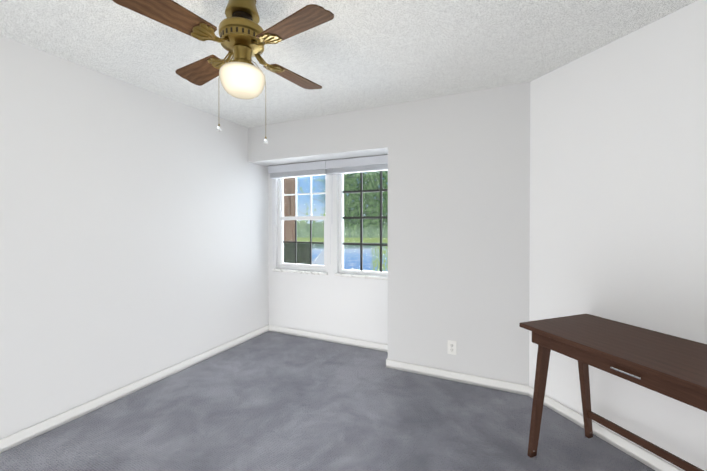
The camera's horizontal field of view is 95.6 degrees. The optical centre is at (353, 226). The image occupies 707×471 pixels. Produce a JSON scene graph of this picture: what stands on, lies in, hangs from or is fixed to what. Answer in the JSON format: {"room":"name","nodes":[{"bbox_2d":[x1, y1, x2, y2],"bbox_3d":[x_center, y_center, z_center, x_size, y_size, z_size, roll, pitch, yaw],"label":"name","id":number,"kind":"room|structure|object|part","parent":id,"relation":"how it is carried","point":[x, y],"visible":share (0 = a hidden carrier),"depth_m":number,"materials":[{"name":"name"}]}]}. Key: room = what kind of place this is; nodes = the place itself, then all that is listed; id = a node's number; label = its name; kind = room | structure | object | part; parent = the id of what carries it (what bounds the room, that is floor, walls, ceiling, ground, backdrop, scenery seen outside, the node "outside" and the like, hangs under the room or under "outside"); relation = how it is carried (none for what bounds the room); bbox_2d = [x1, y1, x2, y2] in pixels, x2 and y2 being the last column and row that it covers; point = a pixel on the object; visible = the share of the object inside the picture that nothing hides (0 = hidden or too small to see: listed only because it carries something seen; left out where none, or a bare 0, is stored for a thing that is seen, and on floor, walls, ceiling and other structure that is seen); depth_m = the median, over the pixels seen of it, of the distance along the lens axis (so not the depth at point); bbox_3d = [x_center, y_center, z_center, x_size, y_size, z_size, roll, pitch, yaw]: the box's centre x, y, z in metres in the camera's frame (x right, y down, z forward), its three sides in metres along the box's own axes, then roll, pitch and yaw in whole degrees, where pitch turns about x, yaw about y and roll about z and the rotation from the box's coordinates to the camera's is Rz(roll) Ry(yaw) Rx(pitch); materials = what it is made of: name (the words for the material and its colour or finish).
{"room":"office","nodes":[
{"label":"office","id":0,"kind":"room"},
{"bbox_2d":[0,35,268,438],"bbox_3d":[-2.020,0.101,2.089,0.100,2.440,4.600,0,1,25],"label":"wall","id":1,"kind":"structure","parent":0,"point":[133,233],"depth_m":2.39,"materials":[{"name":"paint"}]},
{"bbox_2d":[0,325,268,452],"bbox_3d":[-1.979,1.282,2.052,0.013,0.078,4.350,0,1,25],"label":"baseboard","id":2,"kind":"structure","parent":1,"relation":"attached to","point":[26,434],"depth_m":2.39,"materials":[{"name":"white wood"}]},
{"bbox_2d":[248,105,387,166],"bbox_3d":[-0.373,-0.936,3.491,1.690,0.390,0.350,0,1,25],"label":"soffit","id":3,"kind":"structure","parent":0,"point":[354,134],"depth_m":3.30,"materials":[{"name":"paint"}]},
{"bbox_2d":[0,331,654,470],"bbox_3d":[0.054,1.358,1.131,4.676,0.060,4.600,0,1,25],"label":"floor","id":4,"kind":"structure","parent":0,"point":[271,401],"depth_m":2.13,"materials":[{"name":"carpet"}]},
{"bbox_2d":[519,314,706,470],"bbox_3d":[1.419,0.945,1.482,0.567,0.760,1.060,0,0,-20],"label":"desk","id":5,"kind":"object","parent":4,"relation":"on","point":[673,367],"visible":1,"depth_m":1.59,"materials":[{"name":"brown wood"}]},
{"bbox_2d":[268,173,387,343],"bbox_3d":[-0.150,0.088,3.671,1.950,2.440,0.150,0,1,25],"label":"wall","id":6,"kind":"structure","parent":0,"point":[330,303],"depth_m":3.65,"materials":[{"name":"paint"}]},
{"bbox_2d":[268,155,387,279],"bbox_3d":[-0.206,-0.090,3.621,1.750,1.287,0.185,0,1,25],"label":"window","id":7,"kind":"structure","parent":6,"relation":"in","point":[340,167],"depth_m":3.64,"materials":[{"name":"white plastic"}]},
{"bbox_2d":[268,161,327,215],"bbox_3d":[-0.659,-0.157,3.775,0.798,1.157,0.080,0,1,25],"label":"blind","id":8,"kind":"object","parent":7,"relation":"attached to","point":[317,168],"depth_m":3.73,"materials":[{"name":"white plastic"}]},
{"bbox_2d":[326,155,387,263],"bbox_3d":[0.136,-0.154,3.404,0.948,1.157,0.080,0,1,25],"label":"blind","id":9,"kind":"object","parent":7,"relation":"attached to","point":[371,163],"depth_m":3.41,"materials":[{"name":"white plastic"}]},
{"bbox_2d":[269,325,387,351],"bbox_3d":[-0.184,1.269,3.607,1.950,0.078,0.013,0,1,25],"label":"baseboard","id":10,"kind":"structure","parent":6,"relation":"attached to","point":[339,339],"depth_m":3.63,"materials":[{"name":"white wood"}]},
{"bbox_2d":[0,0,697,127],"bbox_3d":[0.054,-1.142,1.111,4.676,0.060,4.600,0,1,25],"label":"ceiling","id":11,"kind":"structure","parent":0,"point":[353,55],"depth_m":1.97,"materials":[{"name":"white paint"}]},
{"bbox_2d":[112,0,333,143],"bbox_3d":[-0.540,-0.766,1.562,0.821,0.699,0.821,0,0,-10],"label":"ceiling fan","id":12,"kind":"object","parent":11,"relation":"hanging from","point":[244,38],"visible":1,"depth_m":1.48,"materials":[{"name":"brown wood"}]},
{"bbox_3d":[-0.739,-0.851,1.277,0.150,0.035,0.364,0,1,35],"label":"blade","id":13,"kind":"part","parent":12,"relation":"part of","materials":[{"name":"brown wood"}]},
{"bbox_3d":[-0.824,-0.855,1.760,0.364,0.035,0.150,0,1,35],"label":"blade","id":14,"kind":"part","parent":12,"relation":"part of","materials":[{"name":"brown wood"}]},
{"bbox_3d":[-0.540,-0.708,1.562,0.214,0.139,0.214,0,1,25],"label":"lamp shade","id":15,"kind":"part","parent":12,"relation":"part of","materials":[{"name":"white glass"}]},
{"bbox_3d":[-0.462,-0.615,1.587,0.062,0.404,0.057,0,1,25],"label":"chain","id":16,"kind":"part","parent":12,"relation":"part of","materials":[{"name":"gold metal"}]},
{"bbox_3d":[-0.341,-0.856,1.845,0.150,0.035,0.364,0,1,35],"label":"blade","id":17,"kind":"part","parent":12,"relation":"part of","materials":[{"name":"brown wood"}]},
{"bbox_3d":[-0.255,-0.852,1.362,0.364,0.035,0.150,0,1,35],"label":"blade","id":18,"kind":"part","parent":12,"relation":"part of","materials":[{"name":"brown wood"}]},
{"bbox_2d":[388,82,529,385],"bbox_3d":[0.892,0.095,2.782,1.210,2.440,0.120,0,1,25],"label":"wall","id":19,"kind":"structure","parent":0,"point":[458,217],"depth_m":2.71,"materials":[{"name":"paint"}]},
{"bbox_2d":[448,340,456,354],"bbox_3d":[0.842,1.033,2.742,0.074,0.120,0.009,0,1,25],"label":"electrical outlet plate","id":20,"kind":"object","parent":19,"relation":"attached to","point":[452,347],"visible":1,"depth_m":2.74,"materials":[{"name":"white plastic"}]},
{"bbox_2d":[386,359,527,395],"bbox_3d":[0.833,1.276,2.746,1.168,0.078,0.013,0,1,25],"label":"baseboard","id":21,"kind":"structure","parent":19,"relation":"attached to","point":[516,388],"depth_m":2.71,"materials":[{"name":"white wood"}]},
{"bbox_2d":[529,0,706,470],"bbox_3d":[1.827,0.106,1.383,0.100,2.440,2.400,0,0,-20],"label":"wall","id":22,"kind":"structure","parent":0,"point":[618,180],"depth_m":1.86,"materials":[{"name":"paint"}]},
{"bbox_2d":[528,386,681,470],"bbox_3d":[1.756,1.287,1.420,0.013,0.078,2.300,0,0,-20],"label":"baseboard","id":23,"kind":"structure","parent":22,"relation":"attached to","point":[646,458],"depth_m":1.93,"materials":[{"name":"white wood"}]},
{"label":"outside","id":24,"kind":"structure","parent":0,"visible":0},
{"bbox_2d":[284,170,387,271],"bbox_3d":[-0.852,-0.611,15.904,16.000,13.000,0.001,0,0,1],"label":"window glass","id":25,"kind":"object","parent":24,"point":[374,237],"depth_m":15.91,"materials":[{"name":"clear glass"}]}
]}

